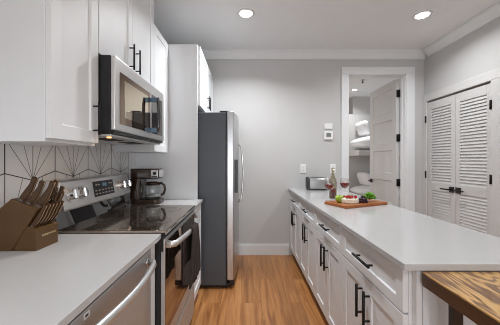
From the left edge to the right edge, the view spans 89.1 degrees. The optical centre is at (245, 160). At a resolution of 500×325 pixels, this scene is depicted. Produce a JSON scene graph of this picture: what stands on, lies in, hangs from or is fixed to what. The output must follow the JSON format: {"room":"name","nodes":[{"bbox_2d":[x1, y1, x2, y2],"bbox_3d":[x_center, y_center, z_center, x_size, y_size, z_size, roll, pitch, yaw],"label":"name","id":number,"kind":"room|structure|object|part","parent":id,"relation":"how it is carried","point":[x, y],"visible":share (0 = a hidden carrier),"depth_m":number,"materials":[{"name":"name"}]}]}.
{"room":"kitchen","nodes":[
{"label":"kitchen","id":0,"kind":"room"},
{"bbox_2d":[190,255,328,324],"bbox_3d":[1.575,1.292,2.250,5.650,0.060,11.900,0,0,0],"label":"floor","id":1,"kind":"structure","parent":0,"point":[266,289],"depth_m":2.34,"materials":[{"name":"brown wood"}]},
{"bbox_2d":[68,249,155,324],"bbox_3d":[-0.709,0.833,0.911,0.651,0.858,0.614,0,0,0],"label":"dishwasher","id":2,"kind":"object","parent":1,"relation":"on","point":[127,301],"visible":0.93,"depth_m":0.94,"materials":[{"name":"silver metal"}]},
{"bbox_3d":[-0.421,0.469,0.920,0.075,0.040,0.533,0,0,0],"label":"handle","id":3,"kind":"part","parent":2,"relation":"part of","materials":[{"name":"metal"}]},
{"bbox_2d":[40,174,199,324],"bbox_3d":[-0.685,0.683,1.659,0.717,1.158,0.747,0,0,0],"label":"range","id":4,"kind":"object","parent":1,"relation":"on","point":[96,204],"visible":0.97,"depth_m":1.49,"materials":[{"name":"silver metal"}]},
{"bbox_3d":[-0.913,0.180,1.345,0.052,0.072,0.072,0,0,0],"label":"knob","id":5,"kind":"part","parent":4,"relation":"part of","materials":[{"name":"metal"}]},
{"bbox_3d":[-0.913,0.180,1.425,0.052,0.072,0.072,0,0,0],"label":"knob","id":6,"kind":"part","parent":4,"relation":"part of","materials":[{"name":"metal"}]},
{"bbox_3d":[-0.981,0.183,1.657,0.122,0.158,0.743,0,0,0],"label":"control panel","id":7,"kind":"part","parent":4,"relation":"part of","materials":[{"name":"metal"}]},
{"bbox_3d":[-0.933,0.178,1.670,0.023,0.094,0.230,0,0,0],"label":"display panel","id":8,"kind":"part","parent":4,"relation":"part of","materials":[{"name":"black plastic"}]},
{"bbox_3d":[-0.913,0.180,1.885,0.052,0.072,0.072,0,0,0],"label":"knob","id":9,"kind":"part","parent":4,"relation":"part of","materials":[{"name":"metal"}]},
{"bbox_2d":[58,205,194,234],"bbox_3d":[-0.694,0.365,1.657,0.582,0.020,0.743,0,0,0],"label":"cooktop","id":10,"kind":"object","parent":4,"relation":"in","point":[119,219],"depth_m":1.50,"materials":[{"name":"glass"}]},
{"bbox_3d":[-0.913,0.180,1.965,0.052,0.072,0.072,0,0,0],"label":"knob","id":11,"kind":"part","parent":4,"relation":"part of","materials":[{"name":"metal"}]},
{"bbox_3d":[-0.399,0.433,1.315,0.027,0.034,0.028,0,0,0],"label":"handle mount","id":12,"kind":"part","parent":4,"relation":"part of","materials":[{"name":"metal"}]},
{"bbox_3d":[-0.422,0.689,1.657,0.021,0.577,0.737,0,0,0],"label":"oven door","id":13,"kind":"part","parent":4,"relation":"part of","materials":[{"name":"black glass"}]},
{"bbox_3d":[-0.369,0.434,1.657,0.085,0.033,0.706,0,0,0],"label":"handle","id":14,"kind":"part","parent":4,"relation":"part of","materials":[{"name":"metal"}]},
{"bbox_3d":[-0.422,1.096,1.657,0.021,0.212,0.737,0,0,0],"label":"drawer","id":15,"kind":"part","parent":4,"relation":"part of","materials":[{"name":"grey metal"}]},
{"bbox_2d":[182,222,200,289],"bbox_3d":[-0.339,0.580,1.625,0.060,0.343,0.311,0,0,0],"label":"dish towel","id":16,"kind":"object","parent":4,"relation":"hanging from","point":[192,251],"visible":0.95,"depth_m":1.57,"materials":[{"name":"grey fabric"}]},
{"bbox_2d":[150,245,154,324],"bbox_3d":[-0.756,0.828,1.250,0.596,0.868,0.056,0,0,0],"label":"filler panel","id":17,"kind":"object","parent":1,"relation":"on","point":[153,247],"visible":0.02,"depth_m":1.26,"materials":[{"name":"white paint"}]},
{"bbox_2d":[135,44,197,292],"bbox_3d":[-0.759,0.079,2.420,0.592,2.366,0.020,0,0,0],"label":"panel","id":18,"kind":"object","parent":1,"relation":"on","point":[179,166],"visible":0.46,"depth_m":2.41,"materials":[{"name":"white paint"}]},
{"bbox_2d":[194,204,200,300],"bbox_3d":[-0.740,0.828,2.223,0.629,0.868,0.370,0,0,0],"label":"base cabinet","id":19,"kind":"object","parent":1,"relation":"on","point":[197,210],"visible":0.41,"depth_m":2.31,"materials":[{"name":"white paint"}]},
{"bbox_2d":[126,199,202,209],"bbox_3d":[-0.729,0.382,2.221,0.636,0.025,0.376,0,0,0],"label":"countertop","id":20,"kind":"structure","parent":19,"relation":"on","point":[196,202],"depth_m":2.23,"materials":[{"name":"white stone"}]},
{"bbox_2d":[130,168,165,204],"bbox_3d":[-0.831,0.219,2.196,0.298,0.300,0.179,0,0,0],"label":"coffee maker","id":21,"kind":"object","parent":20,"relation":"on","point":[138,195],"visible":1,"depth_m":2.12,"materials":[{"name":"black plastic"}]},
{"bbox_3d":[-0.932,0.241,2.200,0.095,0.175,0.170,0,0,0],"label":"tank","id":22,"kind":"part","parent":21,"relation":"part of","materials":[{"name":"black plastic"}]},
{"bbox_3d":[-0.806,0.198,2.200,0.121,0.029,0.121,0,0,0],"label":"lid","id":23,"kind":"part","parent":21,"relation":"part of","materials":[{"name":"black plastic"}]},
{"bbox_3d":[-0.716,0.244,2.179,0.073,0.120,0.020,0,0,21],"label":"handle","id":24,"kind":"part","parent":21,"relation":"part of","materials":[{"name":"black plastic"}]},
{"bbox_3d":[-0.435,0.486,2.223,0.020,0.168,0.364,0,0,0],"label":"drawer","id":25,"kind":"part","parent":19,"relation":"part of","materials":[{"name":"white paint"}]},
{"bbox_2d":[198,111,243,287],"bbox_3d":[-0.510,0.386,2.938,0.979,1.752,0.893,0,0,0],"label":"refrigerator","id":26,"kind":"object","parent":1,"relation":"on","point":[218,132],"visible":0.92,"depth_m":2.49,"materials":[{"name":"grey metal"}]},
{"bbox_3d":[-0.136,0.348,2.683,0.101,1.657,0.381,0,0,0],"label":"door","id":27,"kind":"part","parent":26,"relation":"part of","materials":[{"name":"metal"}]},
{"bbox_3d":[-0.135,0.348,3.131,0.102,1.657,0.508,0,0,0],"label":"door","id":28,"kind":"part","parent":26,"relation":"part of","materials":[{"name":"metal"}]},
{"bbox_3d":[-0.056,0.142,2.830,0.070,0.658,0.024,0,0,0],"label":"handle","id":29,"kind":"part","parent":26,"relation":"part of","materials":[{"name":"metal"}]},
{"bbox_2d":[290,191,299,265],"bbox_3d":[0.862,0.828,3.075,0.626,0.868,0.606,0,0,0],"label":"base cabinet","id":30,"kind":"object","parent":1,"relation":"on","point":[294,200],"visible":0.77,"depth_m":3.01,"materials":[{"name":"white paint"}]},
{"bbox_3d":[0.595,0.867,3.227,0.020,0.582,0.300,0,0,0],"label":"door","id":31,"kind":"part","parent":30,"relation":"part of","materials":[{"name":"white paint"}]},
{"bbox_3d":[0.595,0.486,3.075,0.020,0.165,0.603,0,0,0],"label":"drawer","id":32,"kind":"part","parent":30,"relation":"part of","materials":[{"name":"white paint"}]},
{"bbox_3d":[0.595,0.867,2.924,0.020,0.582,0.300,0,0,0],"label":"door","id":33,"kind":"part","parent":30,"relation":"part of","materials":[{"name":"white paint"}]},
{"bbox_2d":[300,198,314,295],"bbox_3d":[0.862,0.828,2.467,0.626,0.868,0.609,0,0,0],"label":"base cabinet","id":34,"kind":"object","parent":1,"relation":"on","point":[307,212],"visible":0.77,"depth_m":2.41,"materials":[{"name":"white paint"}]},
{"bbox_3d":[0.595,0.867,2.619,0.020,0.582,0.302,0,0,0],"label":"door","id":35,"kind":"part","parent":34,"relation":"part of","materials":[{"name":"white paint"}]},
{"bbox_3d":[0.595,0.486,2.467,0.020,0.165,0.606,0,0,0],"label":"drawer","id":36,"kind":"part","parent":34,"relation":"part of","materials":[{"name":"white paint"}]},
{"bbox_3d":[0.595,0.867,2.315,0.020,0.582,0.302,0,0,0],"label":"door","id":37,"kind":"part","parent":34,"relation":"part of","materials":[{"name":"white paint"}]},
{"bbox_2d":[315,209,342,324],"bbox_3d":[0.862,0.828,1.857,0.626,0.868,0.608,0,0,0],"label":"base cabinet","id":38,"kind":"object","parent":1,"relation":"on","point":[328,234],"visible":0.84,"depth_m":1.80,"materials":[{"name":"white paint"}]},
{"bbox_3d":[0.595,0.867,2.010,0.020,0.582,0.301,0,0,0],"label":"door","id":39,"kind":"part","parent":38,"relation":"part of","materials":[{"name":"white paint"}]},
{"bbox_3d":[0.567,0.703,1.887,0.036,0.162,0.014,0,0,0],"label":"handle","id":40,"kind":"part","parent":38,"relation":"part of","materials":[{"name":"black metal"}]},
{"bbox_3d":[0.567,0.703,1.812,0.036,0.162,0.014,0,0,0],"label":"handle","id":41,"kind":"part","parent":38,"relation":"part of","materials":[{"name":"black metal"}]},
{"bbox_3d":[0.595,0.486,1.857,0.020,0.165,0.605,0,0,0],"label":"drawer","id":42,"kind":"part","parent":38,"relation":"part of","materials":[{"name":"white paint"}]},
{"bbox_3d":[0.595,0.867,1.706,0.020,0.582,0.301,0,0,0],"label":"door","id":43,"kind":"part","parent":38,"relation":"part of","materials":[{"name":"white paint"}]},
{"bbox_2d":[349,114,399,206],"bbox_3d":[3.200,0.112,5.350,2.000,2.300,0.800,0,0,0],"label":"bunk bed","id":44,"kind":"object","parent":1,"relation":"on","point":[359,159],"visible":0.11,"depth_m":5.71,"materials":[{"name":"paint"}]},
{"bbox_2d":[350,136,399,149],"bbox_3d":[3.240,-0.363,5.320,2.000,0.310,0.720,0,0,0],"label":"duvet","id":45,"kind":"object","parent":44,"relation":"on","point":[363,143],"visible":0.29,"depth_m":5.12,"materials":[{"name":"white fabric"}]},
{"bbox_2d":[355,121,369,135],"bbox_3d":[2.500,-0.683,5.420,0.223,0.298,0.480,0,0,0],"label":"pillow","id":46,"kind":"object","parent":45,"relation":"on","point":[363,127],"visible":0.9,"depth_m":5.28,"materials":[{"name":"white fabric"}]},
{"bbox_2d":[350,185,399,197],"bbox_3d":[3.240,0.640,5.320,2.000,0.240,0.720,0,0,0],"label":"duvet","id":47,"kind":"object","parent":44,"relation":"on","point":[363,189],"visible":0.18,"depth_m":5.16,"materials":[{"name":"white fabric"}]},
{"bbox_2d":[357,172,369,185],"bbox_3d":[2.530,0.387,5.420,0.218,0.279,0.480,0,0,0],"label":"pillow","id":48,"kind":"object","parent":47,"relation":"on","point":[363,177],"visible":0.87,"depth_m":5.30,"materials":[{"name":"white fabric"}]},
{"bbox_2d":[342,228,411,324],"bbox_3d":[0.862,0.828,1.250,0.626,0.868,0.606,0,0,0],"label":"base cabinet","id":49,"kind":"object","parent":1,"relation":"on","point":[375,291],"visible":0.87,"depth_m":1.19,"materials":[{"name":"white paint"}]},
{"bbox_3d":[0.595,0.867,1.401,0.020,0.582,0.300,0,0,0],"label":"door","id":50,"kind":"part","parent":49,"relation":"part of","materials":[{"name":"white paint"}]},
{"bbox_3d":[0.567,0.703,1.280,0.036,0.162,0.014,0,0,0],"label":"handle","id":51,"kind":"part","parent":49,"relation":"part of","materials":[{"name":"black metal"}]},
{"bbox_3d":[0.567,0.486,1.240,0.036,0.014,0.170,0,0,0],"label":"handle","id":52,"kind":"part","parent":49,"relation":"part of","materials":[{"name":"black metal"}]},
{"bbox_3d":[0.567,0.703,1.204,0.036,0.162,0.014,0,0,0],"label":"handle","id":53,"kind":"part","parent":49,"relation":"part of","materials":[{"name":"black metal"}]},
{"bbox_3d":[0.595,0.867,1.098,0.020,0.582,0.300,0,0,0],"label":"door","id":54,"kind":"part","parent":49,"relation":"part of","materials":[{"name":"white paint"}]},
{"bbox_2d":[288,188,499,270],"bbox_3d":[0.890,0.382,2.150,0.650,0.025,2.488,0,0,0],"label":"countertop","id":55,"kind":"structure","parent":49,"relation":"on","point":[411,240],"depth_m":1.23,"materials":[{"name":"white stone"}]},
{"bbox_2d":[306,177,328,189],"bbox_3d":[0.887,0.289,3.200,0.258,0.160,0.156,0,0,0],"label":"toaster","id":56,"kind":"object","parent":55,"relation":"on","point":[312,183],"visible":0.94,"depth_m":3.13,"materials":[{"name":"metal"}]},
{"bbox_2d":[324,184,333,189],"bbox_3d":[0.757,0.271,2.310,0.090,0.195,0.090,0,0,0],"label":"wine glass","id":57,"kind":"object","parent":55,"relation":"on","point":[327,186],"visible":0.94,"depth_m":2.28,"materials":[{"name":"red glass"}]},
{"bbox_2d":[329,188,335,197],"bbox_3d":[0.845,0.221,2.470,0.072,0.296,0.072,0,0,0],"label":"wine bottle","id":58,"kind":"object","parent":55,"relation":"on","point":[332,193],"visible":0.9,"depth_m":2.44,"materials":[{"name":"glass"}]},
{"bbox_2d":[340,182,348,187],"bbox_3d":[0.955,0.271,2.460,0.090,0.195,0.090,0,0,0],"label":"wine glass","id":59,"kind":"object","parent":55,"relation":"on","point":[343,185],"visible":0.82,"depth_m":2.43,"materials":[{"name":"red glass"}]},
{"bbox_2d":[324,199,387,208],"bbox_3d":[0.925,0.358,2.140,0.470,0.022,0.244,0,0,-24],"label":"cutting board","id":60,"kind":"object","parent":55,"relation":"on","point":[371,202],"visible":0.76,"depth_m":2.05,"materials":[{"name":"brown wood"}]},
{"bbox_2d":[335,195,343,201],"bbox_3d":[0.775,0.313,2.108,0.068,0.063,0.068,0,0,0],"label":"apple","id":61,"kind":"object","parent":60,"relation":"on","point":[338,198],"visible":0.92,"depth_m":2.09,"materials":[{"name":"green food"}]},
{"bbox_2d":[341,198,358,203],"bbox_3d":[0.850,0.328,2.085,0.144,0.036,0.104,0,0,0],"label":"cheese wheel","id":62,"kind":"object","parent":60,"relation":"on","point":[343,200],"visible":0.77,"depth_m":2.04,"materials":[{"name":"white food"}]},
{"bbox_2d":[358,196,368,202],"bbox_3d":[0.967,0.319,2.100,0.092,0.054,0.086,0,0,0],"label":"grape bunch","id":63,"kind":"object","parent":60,"relation":"on","point":[362,199],"visible":0.94,"depth_m":2.08,"materials":[{"name":"purple food"}]},
{"bbox_2d":[363,192,375,199],"bbox_3d":[1.052,0.303,2.170,0.104,0.071,0.111,0,0,0],"label":"lettuce","id":64,"kind":"object","parent":60,"relation":"on","point":[369,195],"visible":0.93,"depth_m":2.15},
{"bbox_2d":[412,271,499,324],"bbox_3d":[0.906,0.828,0.932,0.577,0.868,0.025,0,0,0],"label":"peninsula end panel","id":65,"kind":"object","parent":1,"relation":"on","point":[428,308],"visible":0.23,"depth_m":0.93,"materials":[{"name":"white paint"}]},
{"bbox_3d":[0.628,0.828,0.926,0.020,0.868,0.012,0,0,0],"label":"corner trim","id":66,"kind":"part","parent":65,"relation":"part of","materials":[{"name":"white paint"}]},
{"bbox_3d":[0.657,0.828,0.929,0.022,0.868,0.006,0,0,0],"label":"corner trim","id":67,"kind":"part","parent":65,"relation":"part of","materials":[{"name":"white paint"}]},
{"bbox_2d":[422,272,499,324],"bbox_3d":[1.214,0.829,0.193,1.173,0.866,1.425,0,0,0],"label":"dining table","id":68,"kind":"object","parent":1,"relation":"on","point":[475,296],"visible":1,"depth_m":0.79,"materials":[{"name":"brown wood"}]},
{"bbox_3d":[0.706,0.854,0.855,0.032,0.816,0.024,0,0,0],"label":"leg","id":69,"kind":"part","parent":68,"relation":"part of","materials":[{"name":"brown wood"}]},
{"bbox_3d":[-0.737,0.828,-0.001,0.634,0.868,1.198,0,0,0],"label":"base cabinet","id":70,"kind":"object","parent":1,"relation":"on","visible":0},
{"bbox_2d":[0,234,160,324],"bbox_3d":[-0.737,0.382,0.341,0.620,0.025,1.881,0,0,0],"label":"countertop","id":71,"kind":"structure","parent":70,"relation":"on","point":[53,284],"depth_m":0.82,"materials":[{"name":"white stone"}]},
{"bbox_2d":[0,197,57,250],"bbox_3d":[-0.944,0.262,1.091,0.195,0.213,0.123,0,0,0],"label":"knife block","id":72,"kind":"object","parent":71,"relation":"on","point":[16,216],"visible":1,"depth_m":1.03,"materials":[{"name":"brown wood"}]},
{"bbox_2d":[18,176,38,200],"bbox_3d":[-0.901,0.120,1.052,0.079,0.107,0.016,0,0,0],"label":"kitchen knife","id":73,"kind":"object","parent":72,"relation":"on","point":[28,191],"visible":1,"depth_m":1.04,"materials":[{"name":"wood"}]},
{"bbox_2d":[27,180,45,203],"bbox_3d":[-0.872,0.134,1.056,0.075,0.102,0.015,0,0,0],"label":"kitchen knife","id":74,"kind":"object","parent":72,"relation":"in","point":[36,194],"visible":1,"depth_m":1.05,"materials":[{"name":"wood"}]},
{"bbox_2d":[30,204,47,226],"bbox_3d":[-0.853,0.230,1.045,0.072,0.103,0.010,0,0,0],"label":"kitchen knife","id":75,"kind":"object","parent":72,"relation":"in","point":[37,219],"visible":1,"depth_m":1.04,"materials":[{"name":"wood"}]},
{"bbox_2d":[36,203,50,225],"bbox_3d":[-0.853,0.230,1.065,0.072,0.103,0.010,0,0,0],"label":"kitchen knife","id":76,"kind":"object","parent":72,"relation":"in","point":[48,204],"visible":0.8,"depth_m":1.06,"materials":[{"name":"wood"}]},
{"bbox_2d":[35,181,55,206],"bbox_3d":[-0.837,0.141,1.062,0.082,0.113,0.015,0,0,0],"label":"kitchen knife","id":77,"kind":"object","parent":72,"relation":"in","point":[43,199],"visible":0.98,"depth_m":1.05,"materials":[{"name":"wood"}]},
{"bbox_2d":[40,202,54,224],"bbox_3d":[-0.853,0.230,1.084,0.072,0.103,0.010,0,0,0],"label":"kitchen knife","id":78,"kind":"object","parent":72,"relation":"in","point":[52,203],"visible":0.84,"depth_m":1.08,"materials":[{"name":"wood"}]},
{"bbox_2d":[44,202,57,223],"bbox_3d":[-0.853,0.230,1.103,0.072,0.103,0.010,0,0,0],"label":"kitchen knife","id":79,"kind":"object","parent":72,"relation":"in","point":[56,204],"visible":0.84,"depth_m":1.10,"materials":[{"name":"wood"}]},
{"bbox_2d":[46,179,58,202],"bbox_3d":[-0.858,0.137,1.112,0.078,0.106,0.015,0,0,0],"label":"kitchen knife","id":80,"kind":"object","parent":72,"relation":"in","point":[55,180],"visible":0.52,"depth_m":1.11,"materials":[{"name":"wood"}]},
{"bbox_2d":[47,202,60,222],"bbox_3d":[-0.853,0.230,1.123,0.072,0.103,0.010,0,0,0],"label":"kitchen knife","id":81,"kind":"object","parent":72,"relation":"in","point":[59,203],"visible":0.64,"depth_m":1.12,"materials":[{"name":"wood"}]},
{"bbox_2d":[49,186,63,203],"bbox_3d":[-0.819,0.155,1.095,0.071,0.088,0.008,0,0,0],"label":"scissors","id":82,"kind":"object","parent":72,"relation":"in","point":[56,194],"visible":0.79,"depth_m":1.09,"materials":[{"name":"metal"}]},
{"bbox_2d":[51,200,64,221],"bbox_3d":[-0.853,0.230,1.143,0.072,0.103,0.010,0,0,0],"label":"kitchen knife","id":83,"kind":"object","parent":72,"relation":"in","point":[61,201],"visible":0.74,"depth_m":1.14,"materials":[{"name":"wood"}]},
{"bbox_2d":[53,186,64,200],"bbox_3d":[-0.835,0.156,1.125,0.064,0.088,0.013,0,0,0],"label":"kitchen knife","id":84,"kind":"object","parent":72,"relation":"in","point":[61,187],"visible":0.51,"depth_m":1.12,"materials":[{"name":"wood"}]},
{"bbox_2d":[205,59,423,254],"bbox_3d":[0.723,-0.093,3.456,3.556,2.710,0.120,0,0,0],"label":"wall","id":85,"kind":"structure","parent":0,"point":[282,107],"depth_m":3.40,"materials":[{"name":"paint"}]},
{"bbox_2d":[239,244,288,254],"bbox_3d":[1.135,1.188,3.389,2.491,0.148,0.015,0,0,0],"label":"baseboard","id":86,"kind":"structure","parent":85,"relation":"attached to","point":[244,249],"depth_m":3.38,"materials":[{"name":"paint"}]},
{"bbox_2d":[300,164,305,172],"bbox_3d":[0.762,0.110,3.391,0.074,0.120,0.010,0,0,0],"label":"wall outlet","id":87,"kind":"object","parent":85,"relation":"attached to","point":[302,166],"visible":1,"depth_m":3.39,"materials":[{"name":"white plastic"}]},
{"bbox_2d":[202,50,425,58],"bbox_3d":[0.663,-1.399,3.355,3.436,0.098,0.082,0,0,0],"label":"trim","id":88,"kind":"structure","parent":85,"relation":"attached to","point":[208,54],"depth_m":3.35,"materials":[{"name":"paint"}]},
{"bbox_2d":[324,123,331,128],"bbox_3d":[1.097,-0.458,3.386,0.105,0.070,0.020,0,0,0],"label":"door chime","id":89,"kind":"object","parent":85,"relation":"attached to","point":[326,125],"visible":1,"depth_m":3.38,"materials":[{"name":"white plastic"}]},
{"bbox_2d":[324,131,332,139],"bbox_3d":[1.097,-0.333,3.382,0.115,0.110,0.027,0,0,0],"label":"thermostat","id":90,"kind":"object","parent":85,"relation":"attached to","point":[328,135],"visible":1,"depth_m":3.37,"materials":[{"name":"white plastic"}]},
{"bbox_2d":[330,164,335,172],"bbox_3d":[1.160,0.110,3.391,0.074,0.120,0.010,0,0,0],"label":"wall outlet","id":91,"kind":"object","parent":85,"relation":"attached to","point":[332,166],"visible":1,"depth_m":3.39,"materials":[{"name":"white plastic"}]},
{"bbox_2d":[341,67,414,211],"bbox_3d":[1.758,0.008,3.446,0.975,2.508,0.140,0,0,0],"label":"door frame","id":92,"kind":"structure","parent":85,"relation":"attached to","point":[345,71],"depth_m":3.38,"materials":[{"name":"paint"}]},
{"bbox_2d":[368,79,399,206],"bbox_3d":[2.084,0.059,3.874,0.109,2.385,0.807,0,0,0],"label":"door","id":93,"kind":"structure","parent":85,"relation":"in","point":[384,180],"depth_m":3.83,"materials":[{"name":"paint"}]},
{"bbox_2d":[154,0,499,98],"bbox_3d":[1.575,-1.478,2.250,5.650,0.060,11.900,0,0,0],"label":"ceiling","id":94,"kind":"structure","parent":0,"point":[208,24],"depth_m":2.70,"materials":[{"name":"paint"}]},
{"bbox_2d":[237,8,254,17],"bbox_3d":[0.000,-1.444,2.500,0.172,0.007,0.172,0,0,0],"label":"recessed light","id":95,"kind":"object","parent":94,"relation":"in","point":[245,12],"visible":1,"depth_m":2.49,"materials":[{"name":"white plastic"}]},
{"bbox_2d":[412,10,432,19],"bbox_3d":[1.756,-1.444,2.530,0.172,0.007,0.172,0,0,0],"label":"recessed light","id":96,"kind":"object","parent":94,"relation":"in","point":[424,14],"visible":1,"depth_m":2.52,"materials":[{"name":"white plastic"}]},
{"bbox_2d":[349,98,350,113],"bbox_3d":[2.470,-0.093,6.925,0.100,2.710,2.150,0,0,0],"label":"wall","id":97,"kind":"structure","parent":0,"point":[350,98],"depth_m":5.88,"materials":[{"name":"paint"}]},
{"bbox_2d":[351,97,399,113],"bbox_3d":[3.410,-0.093,5.800,1.980,2.710,0.100,0,0,0],"label":"wall","id":98,"kind":"structure","parent":0,"point":[359,105],"depth_m":5.75,"materials":[{"name":"paint"}]},
{"bbox_2d":[424,17,499,215],"bbox_3d":[2.441,-0.093,-0.102,0.120,2.710,6.996,0,0,0],"label":"wall","id":99,"kind":"structure","parent":0,"point":[477,53],"depth_m":2.78,"materials":[{"name":"paint"}]},
{"bbox_2d":[425,94,454,223],"bbox_3d":[2.373,0.247,3.122,0.096,2.006,0.453,0,0,0],"label":"door","id":100,"kind":"structure","parent":99,"relation":"in","point":[441,112],"depth_m":3.10,"materials":[{"name":"paint"}]},
{"bbox_3d":[2.393,-0.189,3.111,0.018,0.933,0.316,0,0,0],"label":"louver panel","id":101,"kind":"part","parent":100,"relation":"part of","materials":[{"name":"paint"}]},
{"bbox_3d":[2.393,0.721,3.111,0.018,0.685,0.316,0,0,0],"label":"louver panel","id":102,"kind":"part","parent":100,"relation":"part of","materials":[{"name":"paint"}]},
{"bbox_3d":[2.354,0.337,2.979,0.058,0.066,0.148,0,0,0],"label":"handle","id":103,"kind":"part","parent":100,"relation":"part of","materials":[{"name":"black metal"}]},
{"bbox_2d":[422,1,499,56],"bbox_3d":[2.340,-1.399,-0.143,0.082,0.098,6.914,0,0,0],"label":"trim","id":104,"kind":"structure","parent":99,"relation":"attached to","point":[491,13],"depth_m":2.70,"materials":[{"name":"paint"}]},
{"bbox_2d":[423,68,499,237],"bbox_3d":[2.371,0.199,2.874,0.020,2.127,1.039,0,0,0],"label":"door frame","id":105,"kind":"structure","parent":99,"relation":"attached to","point":[493,76],"depth_m":2.43,"materials":[{"name":"paint"}]},
{"bbox_2d":[453,83,491,234],"bbox_3d":[2.373,0.247,2.664,0.096,2.006,0.454,0,0,0],"label":"door","id":106,"kind":"structure","parent":99,"relation":"in","point":[473,177],"depth_m":2.67,"materials":[{"name":"paint"}]},
{"bbox_3d":[2.354,0.337,2.807,0.058,0.066,0.148,0,0,0],"label":"handle","id":107,"kind":"part","parent":106,"relation":"part of","materials":[{"name":"black metal"}]},
{"bbox_3d":[2.393,-0.189,2.675,0.018,0.933,0.317,0,0,0],"label":"louver panel","id":108,"kind":"part","parent":106,"relation":"part of","materials":[{"name":"paint"}]},
{"bbox_3d":[2.393,0.721,2.675,0.018,0.685,0.317,0,0,0],"label":"louver panel","id":109,"kind":"part","parent":106,"relation":"part of","materials":[{"name":"paint"}]},
{"bbox_3d":[-1.115,-0.093,-0.042,0.120,2.710,7.116,0,0,0],"label":"wall","id":110,"kind":"structure","parent":0,"visible":0},
{"bbox_2d":[0,0,100,145],"bbox_3d":[-0.877,-0.715,1.110,0.354,1.286,0.315,0,0,0],"label":"upper cabinet","id":111,"kind":"object","parent":110,"relation":"attached to","point":[49,48],"visible":1,"depth_m":0.96,"materials":[{"name":"white paint"}]},
{"bbox_3d":[-0.745,-0.718,1.111,0.020,1.265,0.308,0,0,0],"label":"door","id":112,"kind":"part","parent":111,"relation":"part of","materials":[{"name":"white paint"}]},
{"bbox_3d":[-0.718,-0.203,1.222,0.034,0.160,0.011,0,0,0],"label":"handle","id":113,"kind":"part","parent":111,"relation":"part of","materials":[{"name":"black metal"}]},
{"bbox_2d":[0,143,134,207],"bbox_3d":[-1.051,0.116,0.902,0.009,0.507,3.005,0,0,0],"label":"tile backsplash","id":114,"kind":"structure","parent":110,"relation":"attached to","point":[19,164],"depth_m":1.37,"materials":[{"name":"white tile"}]},
{"bbox_2d":[98,0,153,85],"bbox_3d":[-0.877,-0.947,1.649,0.354,0.823,0.761,0,0,0],"label":"upper cabinet","id":115,"kind":"object","parent":110,"relation":"attached to","point":[125,27],"visible":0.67,"depth_m":1.60,"materials":[{"name":"white paint"}]},
{"bbox_3d":[-0.745,-0.944,1.460,0.020,0.812,0.376,0,0,0],"label":"door","id":116,"kind":"part","parent":115,"relation":"part of","materials":[{"name":"white paint"}]},
{"bbox_2d":[98,55,163,144],"bbox_3d":[-0.816,-0.325,1.649,0.460,0.411,0.754,0,0,0],"label":"microwave","id":117,"kind":"object","parent":115,"relation":"attached to","point":[132,109],"visible":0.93,"depth_m":1.41,"materials":[{"name":"silver metal"}]},
{"bbox_3d":[-0.856,-0.129,1.649,0.348,0.010,0.738,0,0,0],"label":"plate","id":118,"kind":"part","parent":117,"relation":"part of","materials":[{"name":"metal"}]},
{"bbox_3d":[-0.627,-0.416,1.745,0.055,0.032,0.014,0,0,0],"label":"handle mount","id":119,"kind":"part","parent":117,"relation":"part of","materials":[{"name":"blue plastic"}]},
{"bbox_3d":[-0.627,-0.208,1.745,0.055,0.032,0.014,0,0,0],"label":"handle mount","id":120,"kind":"part","parent":117,"relation":"part of","materials":[{"name":"blue plastic"}]},
{"bbox_3d":[-0.654,-0.325,1.870,0.004,0.270,0.210,0,0,0],"label":"control panel","id":121,"kind":"part","parent":117,"relation":"part of","materials":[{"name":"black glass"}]},
{"bbox_3d":[-0.601,-0.313,1.745,0.030,0.237,0.023,0,0,0],"label":"handle","id":122,"kind":"part","parent":117,"relation":"part of","materials":[{"name":"silver metal"}]},
{"bbox_3d":[-0.718,-0.653,1.605,0.034,0.160,0.011,0,0,0],"label":"handle","id":123,"kind":"part","parent":115,"relation":"part of","materials":[{"name":"black metal"}]},
{"bbox_3d":[-0.718,-0.653,1.694,0.034,0.160,0.011,0,0,0],"label":"handle","id":124,"kind":"part","parent":115,"relation":"part of","materials":[{"name":"black metal"}]},
{"bbox_3d":[-0.745,-0.944,1.839,0.020,0.812,0.376,0,0,0],"label":"door","id":125,"kind":"part","parent":115,"relation":"part of","materials":[{"name":"white paint"}]},
{"bbox_2d":[115,24,167,152],"bbox_3d":[-0.877,-0.587,2.219,0.354,1.034,0.377,0,0,0],"label":"upper cabinet","id":126,"kind":"object","parent":110,"relation":"attached to","point":[160,45],"visible":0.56,"depth_m":2.21,"materials":[{"name":"white paint"}]},
{"bbox_3d":[-0.745,-0.585,2.220,0.020,1.022,0.373,0,0,0],"label":"door","id":127,"kind":"part","parent":126,"relation":"part of","materials":[{"name":"white paint"}]},
{"bbox_2d":[198,46,212,111],"bbox_3d":[-0.730,-0.814,2.912,0.649,0.580,0.960,0,0,0],"label":"upper cabinet","id":128,"kind":"object","parent":110,"relation":"attached to","point":[205,79],"visible":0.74,"depth_m":2.73,"materials":[{"name":"white paint"}]},
{"bbox_3d":[-0.450,-0.811,2.671,0.020,0.570,0.476,0,0,0],"label":"door","id":129,"kind":"part","parent":128,"relation":"part of","materials":[{"name":"white paint"}]},
{"bbox_3d":[-0.450,-0.811,3.150,0.020,0.570,0.476,0,0,0],"label":"door","id":130,"kind":"part","parent":128,"relation":"part of","materials":[{"name":"white paint"}]}
]}

